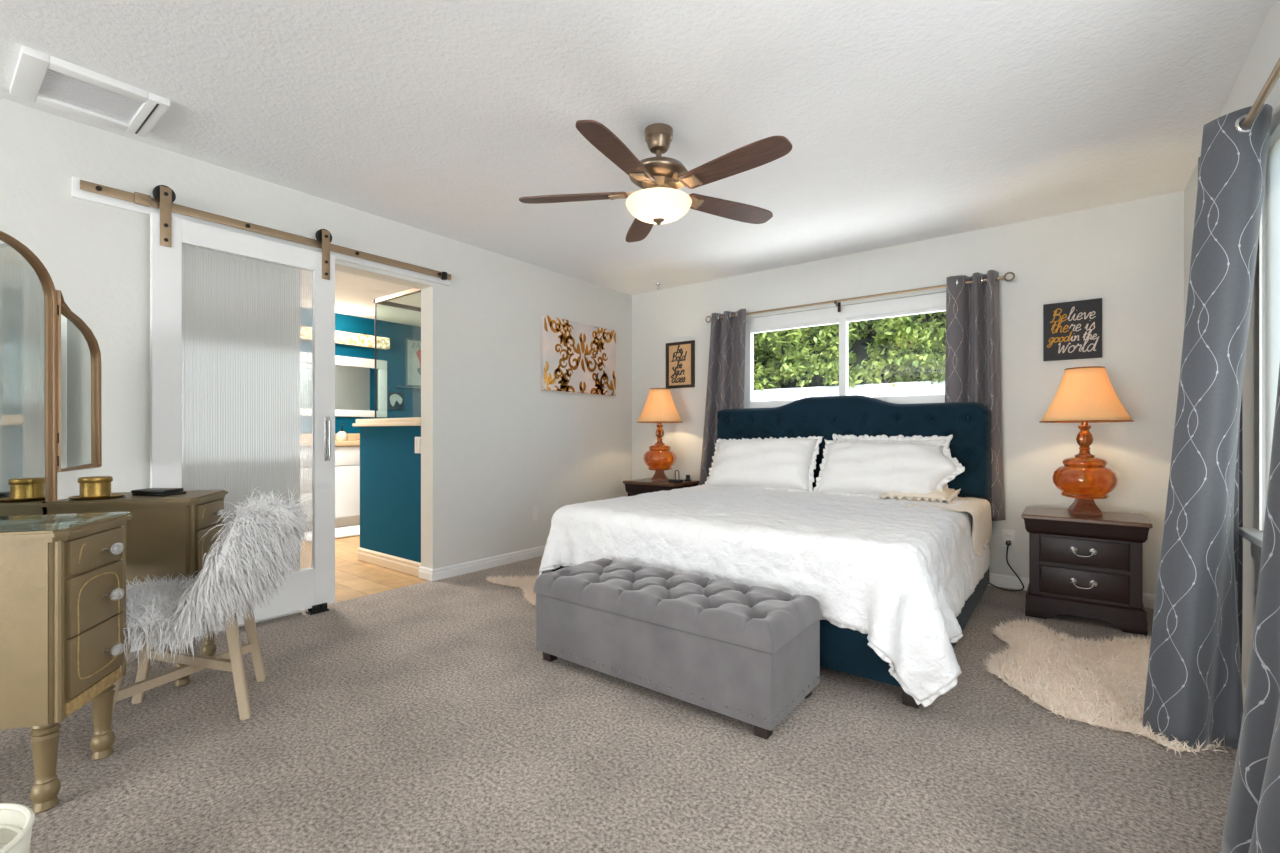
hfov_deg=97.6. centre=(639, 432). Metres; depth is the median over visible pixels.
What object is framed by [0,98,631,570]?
wall
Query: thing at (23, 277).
mirror glass
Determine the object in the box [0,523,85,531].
glass
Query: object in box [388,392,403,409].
print
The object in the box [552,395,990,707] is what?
bed
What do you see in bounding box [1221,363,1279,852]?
window curtain
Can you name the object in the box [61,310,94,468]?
mirror glass
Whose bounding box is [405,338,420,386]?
framed poster
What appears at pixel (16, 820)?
laundry basket
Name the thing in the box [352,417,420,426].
trim
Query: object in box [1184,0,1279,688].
wall
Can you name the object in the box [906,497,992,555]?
sheet
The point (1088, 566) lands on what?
nightstand
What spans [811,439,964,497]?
pillow
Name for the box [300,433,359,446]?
countertop
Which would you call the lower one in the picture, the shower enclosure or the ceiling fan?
the shower enclosure
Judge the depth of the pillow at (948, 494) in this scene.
3.50 m
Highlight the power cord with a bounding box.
[988,540,1023,591]
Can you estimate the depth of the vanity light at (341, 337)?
6.62 m
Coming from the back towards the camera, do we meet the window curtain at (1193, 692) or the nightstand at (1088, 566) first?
the nightstand at (1088, 566)
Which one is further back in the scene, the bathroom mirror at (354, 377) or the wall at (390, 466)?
the bathroom mirror at (354, 377)
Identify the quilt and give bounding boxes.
[538,484,990,706]
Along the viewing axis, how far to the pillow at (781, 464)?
4.21 m
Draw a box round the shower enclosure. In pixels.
[374,288,420,418]
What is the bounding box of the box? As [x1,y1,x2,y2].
[77,476,112,497]
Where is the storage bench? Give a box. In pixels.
[534,558,821,739]
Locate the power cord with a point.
(1008, 542)
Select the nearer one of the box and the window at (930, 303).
the box
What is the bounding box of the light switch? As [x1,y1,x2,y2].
[415,437,420,452]
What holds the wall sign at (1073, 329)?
attached to the wall at (1129, 255)
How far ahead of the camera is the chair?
2.02 m
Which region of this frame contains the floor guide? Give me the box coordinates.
[306,603,328,614]
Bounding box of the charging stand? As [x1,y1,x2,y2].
[668,470,683,482]
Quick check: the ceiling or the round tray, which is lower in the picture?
the round tray
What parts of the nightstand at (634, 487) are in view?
cornice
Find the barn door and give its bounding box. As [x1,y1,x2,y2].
[72,176,450,643]
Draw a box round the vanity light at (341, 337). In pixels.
[300,326,389,348]
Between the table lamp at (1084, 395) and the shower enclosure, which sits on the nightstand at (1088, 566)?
the table lamp at (1084, 395)
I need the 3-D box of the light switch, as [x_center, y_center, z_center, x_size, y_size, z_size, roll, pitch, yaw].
[-1.611,0.092,4.060,0.080,0.120,0.010,0,0,37]
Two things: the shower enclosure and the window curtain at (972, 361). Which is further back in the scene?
the shower enclosure
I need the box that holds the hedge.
[754,311,945,390]
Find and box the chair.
[90,486,313,748]
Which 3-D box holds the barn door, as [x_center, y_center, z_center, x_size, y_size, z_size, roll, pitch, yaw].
[-1.906,-0.091,3.227,0.138,2.197,1.920,0,0,37]
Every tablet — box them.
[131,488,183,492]
[132,491,185,495]
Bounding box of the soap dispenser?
[336,423,347,440]
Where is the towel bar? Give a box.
[394,386,420,388]
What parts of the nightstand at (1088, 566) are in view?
handle, handle, drawer, drawer, cornice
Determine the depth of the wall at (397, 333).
7.01 m
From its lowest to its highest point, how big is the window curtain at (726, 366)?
1.645 m
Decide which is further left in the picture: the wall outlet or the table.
the table
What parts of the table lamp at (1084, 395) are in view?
shade trim, glass, lamp shade, shade trim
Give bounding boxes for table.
[0,230,227,812]
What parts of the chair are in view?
leg, leg, leg, leg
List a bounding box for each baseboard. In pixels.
[130,611,300,651]
[357,547,420,576]
[418,566,433,580]
[434,545,545,580]
[988,573,1155,608]
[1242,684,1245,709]
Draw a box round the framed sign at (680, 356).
[666,340,694,388]
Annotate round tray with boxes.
[68,493,125,499]
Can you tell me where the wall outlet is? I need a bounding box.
[1002,529,1014,547]
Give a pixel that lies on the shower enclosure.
(384, 300)
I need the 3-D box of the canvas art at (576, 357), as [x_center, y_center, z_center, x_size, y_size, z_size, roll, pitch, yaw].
[-0.535,-0.673,5.095,0.039,0.636,0.940,0,0,37]
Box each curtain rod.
[705,272,1014,322]
[1242,58,1279,126]
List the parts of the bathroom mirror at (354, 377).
glass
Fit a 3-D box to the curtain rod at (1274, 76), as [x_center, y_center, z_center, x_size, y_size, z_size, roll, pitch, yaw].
[1.280,-0.948,0.896,0.110,0.080,3.064,0,0,37]
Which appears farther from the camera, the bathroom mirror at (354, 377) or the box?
the bathroom mirror at (354, 377)
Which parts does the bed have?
foot rail, headboard, leg, rail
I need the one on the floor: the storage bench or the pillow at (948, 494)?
the storage bench
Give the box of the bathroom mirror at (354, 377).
[300,352,386,416]
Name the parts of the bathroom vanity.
drawer, drawer, drawer, door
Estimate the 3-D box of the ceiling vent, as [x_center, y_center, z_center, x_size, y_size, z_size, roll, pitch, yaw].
[-2.262,-1.382,2.309,0.410,0.032,0.420,0,0,37]
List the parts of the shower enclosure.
rail, rail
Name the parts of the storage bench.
tufted lid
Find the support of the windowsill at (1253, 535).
in the wall at (1264, 54)
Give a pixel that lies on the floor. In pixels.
(429, 716)
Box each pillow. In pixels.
[705,436,821,491]
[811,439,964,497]
[832,434,952,487]
[879,486,960,502]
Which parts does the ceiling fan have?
blade, blade, blade, lamp shade, blade, blade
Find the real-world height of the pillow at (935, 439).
0.466 m
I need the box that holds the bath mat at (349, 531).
[300,525,359,541]
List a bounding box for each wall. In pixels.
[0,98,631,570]
[300,307,420,432]
[360,426,420,562]
[632,191,1183,594]
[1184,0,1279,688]
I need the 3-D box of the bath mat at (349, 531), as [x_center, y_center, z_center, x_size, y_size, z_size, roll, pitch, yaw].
[-3.089,1.032,5.773,0.530,0.020,0.800,0,0,37]
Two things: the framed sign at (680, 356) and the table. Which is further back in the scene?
the framed sign at (680, 356)
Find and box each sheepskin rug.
[487,574,537,606]
[984,617,1230,757]
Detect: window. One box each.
[745,292,945,407]
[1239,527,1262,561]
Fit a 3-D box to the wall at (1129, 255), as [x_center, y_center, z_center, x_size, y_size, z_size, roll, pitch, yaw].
[1.641,-0.178,4.497,4.220,2.440,0.160,0,0,37]
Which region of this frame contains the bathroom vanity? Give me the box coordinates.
[300,433,359,531]
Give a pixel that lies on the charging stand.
(675, 480)
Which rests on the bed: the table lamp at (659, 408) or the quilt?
the quilt
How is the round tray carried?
on the table
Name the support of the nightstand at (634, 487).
on the floor
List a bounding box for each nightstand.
[623,478,699,495]
[1021,506,1152,635]
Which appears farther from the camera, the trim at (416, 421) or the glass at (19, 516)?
the trim at (416, 421)
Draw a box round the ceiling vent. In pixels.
[10,45,169,136]
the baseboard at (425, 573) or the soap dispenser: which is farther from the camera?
the soap dispenser
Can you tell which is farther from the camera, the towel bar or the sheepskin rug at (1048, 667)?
the towel bar
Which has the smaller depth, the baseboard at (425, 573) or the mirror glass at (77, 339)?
the mirror glass at (77, 339)
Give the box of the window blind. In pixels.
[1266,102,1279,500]
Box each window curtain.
[699,309,745,484]
[945,270,1005,520]
[1142,104,1272,748]
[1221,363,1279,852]
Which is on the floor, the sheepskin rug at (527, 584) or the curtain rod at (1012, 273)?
the sheepskin rug at (527, 584)
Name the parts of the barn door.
barn door rail, pull handle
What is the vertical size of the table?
1.735 m
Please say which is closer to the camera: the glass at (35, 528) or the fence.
the glass at (35, 528)
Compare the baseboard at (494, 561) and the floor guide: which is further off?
the baseboard at (494, 561)
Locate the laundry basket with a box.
[0,803,34,852]
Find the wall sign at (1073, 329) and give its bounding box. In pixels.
[1043,298,1101,360]
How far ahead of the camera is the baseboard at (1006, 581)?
3.73 m
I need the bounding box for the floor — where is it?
[0,524,1236,852]
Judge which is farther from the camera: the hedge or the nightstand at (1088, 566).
the hedge
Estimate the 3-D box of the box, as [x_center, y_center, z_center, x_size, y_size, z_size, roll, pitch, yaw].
[-2.203,0.220,2.265,0.104,0.082,0.104,0,0,37]
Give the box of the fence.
[754,380,944,401]
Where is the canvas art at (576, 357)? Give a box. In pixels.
[541,315,615,395]
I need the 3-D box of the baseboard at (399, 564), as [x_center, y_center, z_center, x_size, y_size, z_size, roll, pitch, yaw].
[-1.942,0.992,4.311,0.938,0.100,0.014,0,0,37]
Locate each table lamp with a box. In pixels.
[637,388,682,480]
[1039,366,1133,515]
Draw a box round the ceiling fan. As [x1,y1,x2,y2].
[519,120,791,241]
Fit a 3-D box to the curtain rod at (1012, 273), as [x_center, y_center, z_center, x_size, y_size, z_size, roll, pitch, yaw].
[1.546,-1.005,4.405,2.344,0.102,0.101,0,0,37]
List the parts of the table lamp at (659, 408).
lamp shade, glass, shade trim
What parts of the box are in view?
lid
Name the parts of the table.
mirror frame, leg, mirror frame, drawer, drawer, drawer, leg, glass, glass, glass, leg, leg, drawer, drawer, glass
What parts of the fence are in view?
rail, post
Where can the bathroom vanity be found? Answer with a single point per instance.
(347, 453)
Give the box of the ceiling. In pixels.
[0,0,1273,326]
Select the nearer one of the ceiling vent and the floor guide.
the ceiling vent
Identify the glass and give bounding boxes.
[0,240,47,516]
[0,513,83,518]
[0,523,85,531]
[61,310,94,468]

